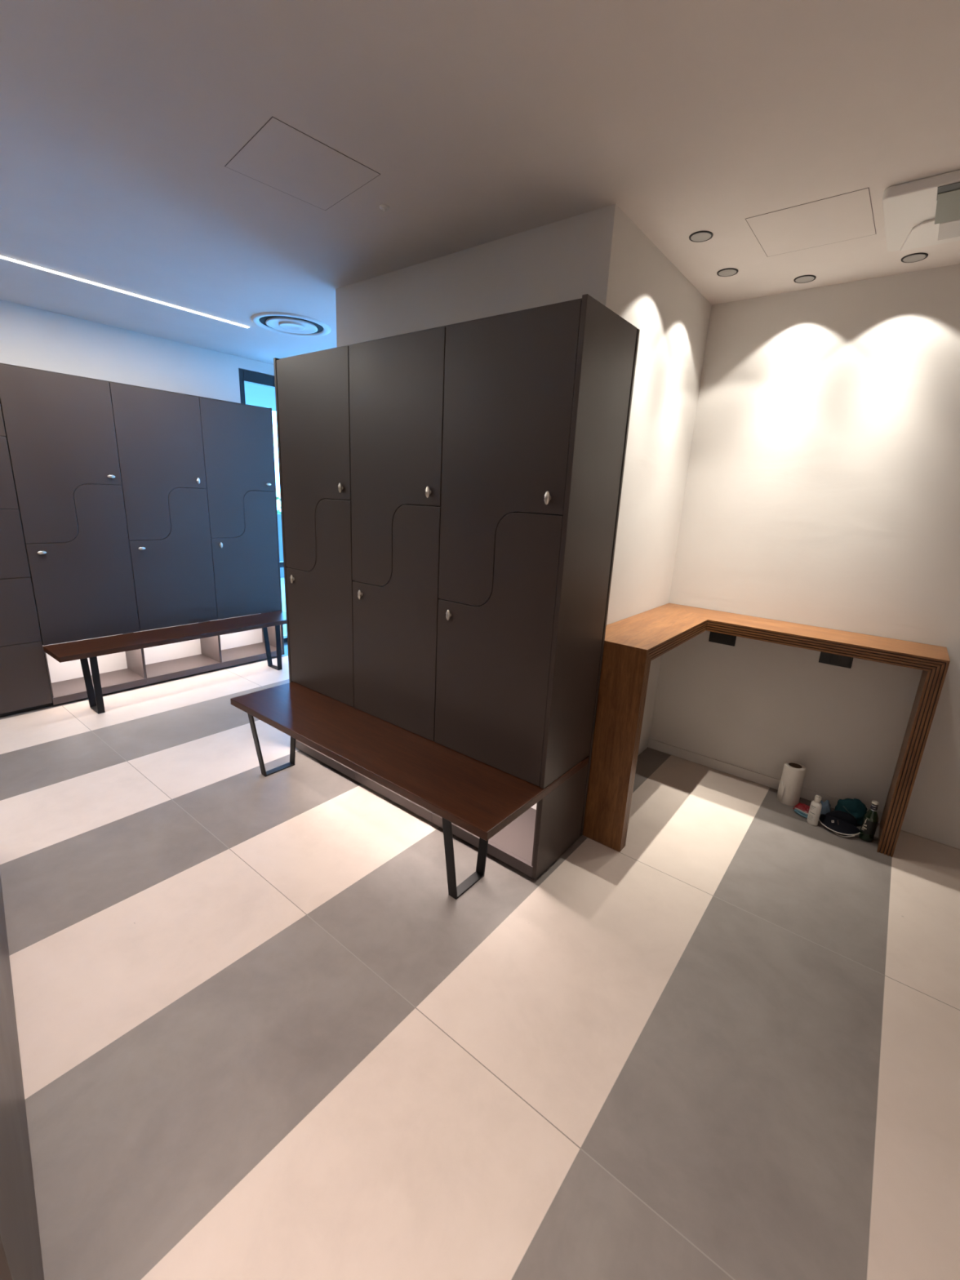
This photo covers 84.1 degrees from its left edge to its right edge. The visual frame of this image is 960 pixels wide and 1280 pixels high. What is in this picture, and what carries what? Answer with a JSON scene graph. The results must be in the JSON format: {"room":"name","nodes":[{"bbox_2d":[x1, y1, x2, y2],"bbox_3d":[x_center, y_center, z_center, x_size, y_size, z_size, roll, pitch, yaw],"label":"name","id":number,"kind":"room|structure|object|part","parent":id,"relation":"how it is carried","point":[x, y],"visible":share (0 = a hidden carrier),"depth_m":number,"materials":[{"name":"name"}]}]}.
{"room":"changing room","nodes":[
{"label":"changing room","id":0,"kind":"room"},
{"bbox_2d":[0,299,274,403],"bbox_3d":[-3.198,-0.966,3.984,0.200,2.697,7.300,14,19,36],"label":"wall","id":1,"kind":"structure","parent":0,"point":[30,337],"depth_m":4.00,"materials":[{"name":"paint"}]},
{"bbox_2d":[238,368,287,642],"bbox_3d":[-1.718,-1.328,5.758,0.080,2.604,1.725,14,19,36],"label":"window","id":2,"kind":"structure","parent":1,"relation":"in","point":[256,388],"depth_m":5.03,"materials":[{"name":"black"}]},
{"bbox_2d":[0,642,959,1279],"bbox_3d":[-0.518,1.098,2.219,7.500,0.100,7.600,14,19,36],"label":"floor","id":3,"kind":"structure","parent":0,"point":[263,1033],"depth_m":1.69,"materials":[{"name":"tile"}]},
{"bbox_2d":[0,874,44,1279],"bbox_3d":[-1.474,0.174,1.249,0.300,2.100,2.100,-11,21,-42],"label":"locker","id":4,"kind":"object","parent":3,"relation":"on","point":[20,1253],"visible":1,"depth_m":1.07,"materials":[{"name":"black"}]},
{"bbox_2d":[0,404,52,716],"bbox_3d":[-3.289,-0.601,3.462,0.381,2.258,0.450,14,19,36],"label":"locker","id":5,"kind":"object","parent":3,"relation":"on","point":[24,686],"visible":1,"depth_m":3.57,"materials":[{"name":"black laminate"}]},
{"bbox_3d":[-3.119,-1.446,3.128,0.018,0.419,0.447,14,19,36],"label":"door","id":6,"kind":"part","parent":5,"relation":"part of","materials":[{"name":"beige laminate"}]},
{"bbox_3d":[-3.140,-1.028,3.242,0.018,0.442,0.447,14,19,36],"label":"door","id":7,"kind":"part","parent":5,"relation":"part of","materials":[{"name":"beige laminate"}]},
{"bbox_3d":[-3.162,-0.599,3.359,0.018,0.442,0.447,14,19,36],"label":"door","id":8,"kind":"part","parent":5,"relation":"part of","materials":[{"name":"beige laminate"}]},
{"bbox_3d":[-3.183,-0.170,3.475,0.018,0.442,0.447,14,19,36],"label":"door","id":9,"kind":"part","parent":5,"relation":"part of","materials":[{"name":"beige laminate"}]},
{"bbox_3d":[-3.204,0.267,3.595,0.018,0.460,0.447,14,19,36],"label":"door","id":10,"kind":"part","parent":5,"relation":"part of","materials":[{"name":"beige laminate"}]},
{"bbox_2d":[0,362,146,705],"bbox_3d":[-2.962,-0.697,3.870,0.389,2.260,0.610,14,19,36],"label":"locker","id":11,"kind":"object","parent":3,"relation":"on","point":[60,430],"visible":0.95,"depth_m":3.70,"materials":[{"name":"black laminate"}]},
{"bbox_3d":[-2.961,-0.591,3.595,0.021,0.026,0.050,14,19,36],"label":"knob","id":12,"kind":"part","parent":11,"relation":"part of","materials":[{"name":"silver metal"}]},
{"bbox_3d":[-2.923,-1.787,3.586,0.349,0.005,0.610,14,19,36],"label":"panel","id":13,"kind":"part","parent":11,"relation":"part of","materials":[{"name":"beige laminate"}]},
{"bbox_3d":[-2.805,-1.219,3.622,0.018,1.088,0.606,14,19,36],"label":"door","id":14,"kind":"part","parent":11,"relation":"part of","materials":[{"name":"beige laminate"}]},
{"bbox_3d":[-2.839,-0.546,3.805,0.018,1.100,0.606,14,19,36],"label":"door","id":15,"kind":"part","parent":11,"relation":"part of","materials":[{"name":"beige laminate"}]},
{"bbox_3d":[-3.151,0.121,4.214,0.012,0.352,0.610,14,19,36],"label":"panel","id":16,"kind":"part","parent":11,"relation":"part of","materials":[{"name":"white"}]},
{"bbox_3d":[-2.646,-1.173,3.816,0.021,0.026,0.050,14,19,36],"label":"knob","id":17,"kind":"part","parent":11,"relation":"part of","materials":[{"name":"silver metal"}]},
{"bbox_2d":[42,610,286,714],"bbox_3d":[-2.348,0.136,4.359,0.362,0.456,1.833,14,19,36],"label":"bench","id":18,"kind":"object","parent":3,"relation":"on","point":[82,650],"visible":0.97,"depth_m":4.01,"materials":[{"name":"brown wood"}]},
{"bbox_3d":[-2.761,0.293,3.781,0.237,0.418,0.042,14,19,36],"label":"leg","id":19,"kind":"part","parent":18,"relation":"part of","materials":[{"name":"black metal"}]},
{"bbox_3d":[-1.897,0.046,4.844,0.237,0.418,0.042,14,19,36],"label":"leg","id":20,"kind":"part","parent":18,"relation":"part of","materials":[{"name":"black metal"}]},
{"bbox_2d":[108,381,222,684],"bbox_3d":[-2.583,-0.805,4.336,0.389,2.260,0.610,14,19,36],"label":"locker","id":21,"kind":"object","parent":3,"relation":"on","point":[158,433],"visible":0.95,"depth_m":4.18,"materials":[{"name":"black laminate"}]},
{"bbox_3d":[-2.544,-1.895,4.052,0.349,0.005,0.610,14,19,36],"label":"panel","id":22,"kind":"part","parent":21,"relation":"part of","materials":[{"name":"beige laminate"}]},
{"bbox_3d":[-2.426,-1.327,4.088,0.018,1.088,0.606,14,19,36],"label":"door","id":23,"kind":"part","parent":21,"relation":"part of","materials":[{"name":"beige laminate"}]},
{"bbox_3d":[-2.772,0.013,4.680,0.012,0.352,0.610,14,19,36],"label":"panel","id":24,"kind":"part","parent":21,"relation":"part of","materials":[{"name":"white laminate"}]},
{"bbox_3d":[-2.460,-0.655,4.271,0.018,1.100,0.606,14,19,36],"label":"door","id":25,"kind":"part","parent":21,"relation":"part of","materials":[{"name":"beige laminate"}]},
{"bbox_2d":[197,395,283,668],"bbox_3d":[-2.204,-0.913,4.803,0.389,2.260,0.610,14,19,36],"label":"locker","id":26,"kind":"object","parent":3,"relation":"on","point":[237,445],"visible":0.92,"depth_m":4.64,"materials":[{"name":"black laminate"}]},
{"bbox_3d":[-2.165,-2.004,4.518,0.349,0.005,0.610,14,19,36],"label":"panel","id":27,"kind":"part","parent":26,"relation":"part of","materials":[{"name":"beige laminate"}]},
{"bbox_3d":[-2.393,-0.095,5.147,0.012,0.352,0.610,14,19,36],"label":"panel","id":28,"kind":"part","parent":26,"relation":"part of","materials":[{"name":"white laminate"}]},
{"bbox_3d":[-2.047,-1.435,4.554,0.018,1.088,0.606,14,19,36],"label":"door","id":29,"kind":"part","parent":26,"relation":"part of","materials":[{"name":"black laminate"}]},
{"bbox_3d":[-2.081,-0.763,4.737,0.018,1.100,0.606,14,19,36],"label":"door","id":30,"kind":"part","parent":26,"relation":"part of","materials":[{"name":"black laminate"}]},
{"bbox_2d":[269,408,284,654],"bbox_3d":[-2.018,-0.977,5.044,0.369,2.250,0.010,14,19,36],"label":"end panel","id":31,"kind":"object","parent":26,"relation":"attached to","point":[269,408],"visible":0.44,"depth_m":4.90,"materials":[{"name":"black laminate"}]},
{"bbox_2d":[275,344,355,780],"bbox_3d":[-0.779,-0.369,3.064,0.600,2.260,0.416,14,19,36],"label":"locker","id":32,"kind":"object","parent":3,"relation":"on","point":[313,388],"visible":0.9,"depth_m":2.83,"materials":[{"name":"black laminate"}]},
{"bbox_2d":[273,357,292,682],"bbox_3d":[-1.014,-0.440,3.253,0.018,2.250,0.400,14,19,36],"label":"end panel","id":33,"kind":"object","parent":32,"relation":"attached to","point":[274,358],"visible":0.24,"depth_m":3.01,"materials":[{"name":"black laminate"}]},
{"bbox_3d":[-1.079,-0.350,3.054,0.026,0.049,0.021,14,19,36],"label":"knob","id":34,"kind":"part","parent":32,"relation":"part of","materials":[{"name":"silver metal"}]},
{"bbox_3d":[-0.862,-0.892,2.777,0.597,1.088,0.018,14,19,36],"label":"door","id":35,"kind":"part","parent":32,"relation":"part of","materials":[{"name":"black laminate"}]},
{"bbox_3d":[-0.713,-1.459,2.783,0.600,0.005,0.376,14,19,36],"label":"panel","id":36,"kind":"part","parent":32,"relation":"part of","materials":[{"name":"black laminate"}]},
{"bbox_3d":[-0.895,-0.220,2.960,0.597,1.100,0.018,14,19,36],"label":"door","id":37,"kind":"part","parent":32,"relation":"part of","materials":[{"name":"black laminate"}]},
{"bbox_3d":[-0.694,-0.757,2.647,0.026,0.049,0.021,14,19,36],"label":"knob","id":38,"kind":"part","parent":32,"relation":"part of","materials":[{"name":"silver metal"}]},
{"bbox_2d":[348,324,448,822],"bbox_3d":[-0.309,-0.249,2.710,0.600,2.260,0.416,14,19,36],"label":"locker","id":39,"kind":"object","parent":3,"relation":"on","point":[397,382],"visible":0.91,"depth_m":2.47,"materials":[{"name":"black laminate"}]},
{"bbox_3d":[-0.609,-0.230,2.700,0.026,0.049,0.021,14,19,36],"label":"knob","id":40,"kind":"part","parent":39,"relation":"part of","materials":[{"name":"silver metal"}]},
{"bbox_3d":[-0.425,-0.100,2.606,0.597,1.100,0.018,14,19,36],"label":"door","id":41,"kind":"part","parent":39,"relation":"part of","materials":[{"name":"black laminate"}]},
{"bbox_3d":[-0.392,-0.773,2.422,0.597,1.088,0.018,14,19,36],"label":"door","id":42,"kind":"part","parent":39,"relation":"part of","materials":[{"name":"black laminate"}]},
{"bbox_3d":[-0.243,-1.339,2.429,0.600,0.005,0.376,14,19,36],"label":"panel","id":43,"kind":"part","parent":39,"relation":"part of","materials":[{"name":"black laminate"}]},
{"bbox_3d":[-0.224,-0.638,2.292,0.026,0.049,0.021,14,19,36],"label":"knob","id":44,"kind":"part","parent":39,"relation":"part of","materials":[{"name":"silver metal"}]},
{"bbox_2d":[230,681,588,899],"bbox_3d":[-0.452,0.657,2.793,1.815,0.456,0.784,14,19,36],"label":"bench","id":45,"kind":"object","parent":3,"relation":"on","point":[481,798],"visible":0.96,"depth_m":2.37,"materials":[{"name":"brown wood"}]},
{"bbox_3d":[-1.185,0.564,3.071,0.042,0.418,0.288,14,19,36],"label":"leg","id":46,"kind":"part","parent":45,"relation":"part of","materials":[{"name":"black metal"}]},
{"bbox_3d":[-0.054,0.853,2.218,0.042,0.418,0.288,14,19,36],"label":"leg","id":47,"kind":"part","parent":45,"relation":"part of","materials":[{"name":"black metal"}]},
{"bbox_2d":[431,297,582,877],"bbox_3d":[0.161,-0.129,2.355,0.600,2.260,0.416,14,19,36],"label":"locker","id":48,"kind":"object","parent":3,"relation":"on","point":[509,377],"visible":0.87,"depth_m":2.12,"materials":[{"name":"black laminate"}]},
{"bbox_3d":[-0.139,-0.110,2.345,0.026,0.049,0.021,14,19,36],"label":"knob","id":49,"kind":"part","parent":48,"relation":"part of","materials":[{"name":"silver metal"}]},
{"bbox_3d":[0.045,0.020,2.251,0.597,1.100,0.018,14,19,36],"label":"door","id":50,"kind":"part","parent":48,"relation":"part of","materials":[{"name":"black laminate"}]},
{"bbox_3d":[0.078,-0.653,2.068,0.597,1.088,0.018,14,19,36],"label":"door","id":51,"kind":"part","parent":48,"relation":"part of","materials":[{"name":"black laminate"}]},
{"bbox_3d":[0.227,-1.219,2.075,0.600,0.005,0.376,14,19,36],"label":"panel","id":52,"kind":"part","parent":48,"relation":"part of","materials":[{"name":"black laminate"}]},
{"bbox_3d":[0.244,0.690,2.743,0.600,0.352,0.012,14,19,36],"label":"panel","id":53,"kind":"part","parent":48,"relation":"part of","materials":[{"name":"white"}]},
{"bbox_3d":[0.246,-0.518,1.938,0.026,0.049,0.021,14,19,36],"label":"knob","id":54,"kind":"part","parent":48,"relation":"part of","materials":[{"name":"silver metal"}]},
{"bbox_2d":[532,293,639,879],"bbox_3d":[0.414,-0.081,2.197,0.040,2.250,0.434,14,19,36],"label":"end panel","id":55,"kind":"object","parent":48,"relation":"attached to","point":[608,344],"visible":0.92,"depth_m":2.10,"materials":[{"name":"black laminate"}]},
{"bbox_2d":[582,603,950,857],"bbox_3d":[1.343,0.493,2.667,1.363,1.010,1.205,14,19,36],"label":"desk","id":56,"kind":"object","parent":3,"relation":"on","point":[631,643],"visible":0.88,"depth_m":2.53,"materials":[{"name":"brown wood"}]},
{"bbox_2d":[776,760,806,805],"bbox_3d":[1.778,0.820,3.040,0.117,0.226,0.111,-11,21,-42],"label":"paper towel roll","id":57,"kind":"object","parent":3,"relation":"on","point":[791,782],"visible":1,"depth_m":3.01,"materials":[{"name":"beige paper"}]},
{"bbox_2d":[793,807,808,818],"bbox_3d":[1.778,0.956,2.929,0.048,0.022,0.112,-5,17,-27],"label":"strap","id":58,"kind":"object","parent":3,"relation":"on","point":[797,811],"visible":0.66,"depth_m":2.93,"materials":[{"name":"blue fabric"}]},
{"bbox_2d":[792,802,809,813],"bbox_3d":[1.821,0.939,2.981,0.081,0.030,0.096,-10,20,-39],"label":"packet","id":59,"kind":"object","parent":3,"relation":"on","point":[802,806],"visible":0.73,"depth_m":2.97,"materials":[{"name":"red plastic"}]},
{"bbox_2d":[806,795,822,826],"bbox_3d":[1.788,0.905,2.837,0.039,0.169,0.054,-7,18,-31],"label":"bottle","id":60,"kind":"object","parent":3,"relation":"on","point":[815,806],"visible":1,"depth_m":2.83,"materials":[{"name":"white plastic"}]},
{"bbox_2d":[820,800,831,814],"bbox_3d":[1.923,0.926,2.969,0.071,0.073,0.094,12,18,31],"label":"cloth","id":61,"kind":"object","parent":3,"relation":"on","point":[826,806],"visible":0.58,"depth_m":2.94,"materials":[{"name":"blue fabric"}]},
{"bbox_2d":[818,810,860,837],"bbox_3d":[1.901,0.958,2.812,0.156,0.089,0.196,-12,21,-43],"label":"cap","id":62,"kind":"object","parent":3,"relation":"on","point":[840,822],"visible":0.97,"depth_m":2.78,"materials":[{"name":"black fabric"}]},
{"bbox_3d":[1.919,0.952,2.832,0.099,0.086,0.151,-12,21,-43],"label":"crown","id":63,"kind":"part","parent":62,"relation":"part of","materials":[{"name":"black fabric"}]},
{"bbox_2d":[834,798,866,825],"bbox_3d":[2.022,0.917,2.894,0.168,0.132,0.135,12,18,31],"label":"cap","id":64,"kind":"object","parent":3,"relation":"on","point":[855,807],"visible":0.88,"depth_m":2.86,"materials":[{"name":"teal fabric"}]},
{"bbox_2d":[858,800,879,842],"bbox_3d":[1.996,0.922,2.717,0.061,0.218,0.061,10,17,25],"label":"beer bottle","id":65,"kind":"object","parent":3,"relation":"on","point":[870,820],"visible":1,"depth_m":2.70,"materials":[{"name":"green glass"}]},
{"bbox_2d":[0,0,959,364],"bbox_3d":[-0.385,-1.597,1.485,7.500,0.100,7.600,14,19,36],"label":"ceiling","id":66,"kind":"structure","parent":0,"point":[480,122],"depth_m":1.64,"materials":[{"name":"white paint"}]},
{"bbox_2d":[0,254,249,328],"bbox_3d":[-2.677,-1.944,2.544,0.034,0.008,3.300,14,19,36],"label":"recessed light","id":67,"kind":"object","parent":66,"relation":"in","point":[1,255],"visible":1,"depth_m":3.16,"materials":[{"name":"white plastic"}]},
{"bbox_2d":[251,311,331,337],"bbox_3d":[-1.309,-2.187,3.704,0.524,0.016,0.524,14,19,36],"label":"ceiling vent","id":68,"kind":"object","parent":66,"relation":"in","point":[286,323],"visible":1,"depth_m":3.67,"materials":[{"name":"white plastic"}]},
{"bbox_2d":[224,116,380,210],"bbox_3d":[-0.629,-1.666,1.887,0.392,0.001,0.392,-12,21,-43],"label":"ceiling hatch","id":69,"kind":"object","parent":66,"relation":"attached to","point":[279,156],"visible":1,"depth_m":1.86,"materials":[{"name":"grey paint"}]},
{"bbox_2d":[379,204,389,211],"bbox_3d":[-0.379,-1.707,2.107,0.040,0.015,0.040,14,19,36],"label":"smoke detector","id":70,"kind":"object","parent":66,"relation":"attached to","point":[384,207],"visible":1,"depth_m":2.10,"materials":[{"name":"white plastic"}]},
{"bbox_2d":[688,231,713,242],"bbox_3d":[0.918,-1.675,2.210,0.094,0.004,0.094,14,19,36],"label":"recessed light","id":71,"kind":"object","parent":66,"relation":"in","point":[696,237],"visible":1,"depth_m":2.21,"materials":[{"name":"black plastic"}]},
{"bbox_2d":[716,267,737,276],"bbox_3d":[1.179,-1.751,2.535,0.094,0.004,0.094,14,19,36],"label":"recessed light","id":72,"kind":"object","parent":66,"relation":"in","point":[728,272],"visible":1,"depth_m":2.53,"materials":[{"name":"black plastic"}]},
{"bbox_2d":[793,275,816,283],"bbox_3d":[1.567,-1.740,2.566,0.094,0.004,0.094,14,19,36],"label":"recessed light","id":73,"kind":"object","parent":66,"relation":"in","point":[804,278],"visible":1,"depth_m":2.56,"materials":[{"name":"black plastic"}]},
{"bbox_2d":[745,187,876,257],"bbox_3d":[1.305,-1.627,2.093,0.396,0.001,0.396,14,19,37],"label":"ceiling hatch","id":74,"kind":"object","parent":66,"relation":"attached to","point":[848,215],"visible":1,"depth_m":2.07,"materials":[{"name":"grey paint"}]},
{"bbox_2d":[901,252,928,262],"bbox_3d":[1.879,-1.653,2.301,0.094,0.004,0.094,14,19,36],"label":"recessed light","id":75,"kind":"object","parent":66,"relation":"in","point":[914,257],"visible":1,"depth_m":2.30,"materials":[{"name":"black plastic"}]},
{"bbox_2d":[882,169,959,251],"bbox_3d":[1.767,-1.504,1.837,0.600,0.058,0.485,14,19,36],"label":"air conditioner","id":76,"kind":"object","parent":66,"relation":"attached to","point":[926,211],"visible":1,"depth_m":1.88,"materials":[{"name":"white plastic"}]},
{"bbox_2d":[335,204,711,755],"bbox_3d":[0.635,-0.754,3.901,1.692,2.697,2.743,14,19,36],"label":"wall","id":77,"kind":"structure","parent":0,"point":[602,254],"depth_m":2.60,"materials":[{"name":"paint"}]},
{"bbox_2d":[649,263,959,848],"bbox_3d":[2.523,-0.266,2.455,3.163,2.697,0.200,14,19,36],"label":"wall","id":78,"kind":"structure","parent":0,"point":[822,489],"depth_m":2.81,"materials":[{"name":"paint"}]},
{"bbox_2d":[708,631,736,646],"bbox_3d":[1.472,-0.011,3.230,0.150,0.071,0.012,14,19,36],"label":"wall socket","id":79,"kind":"object","parent":78,"relation":"attached to","point":[717,637],"visible":0.89,"depth_m":3.23,"materials":[{"name":"black plastic"}]},
{"bbox_2d":[647,737,882,823],"bbox_3d":[1.691,0.842,3.252,1.363,0.064,0.009,14,19,36],"label":"baseboard","id":80,"kind":"structure","parent":78,"relation":"attached to","point":[806,793],"depth_m":3.33,"materials":[{"name":"paint"}]},
{"bbox_2d":[818,651,853,668],"bbox_3d":[1.930,0.104,2.885,0.150,0.071,0.012,14,19,36],"label":"wall socket","id":81,"kind":"object","parent":78,"relation":"attached to","point":[825,658],"visible":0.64,"depth_m":2.88,"materials":[{"name":"black plastic"}]}
]}

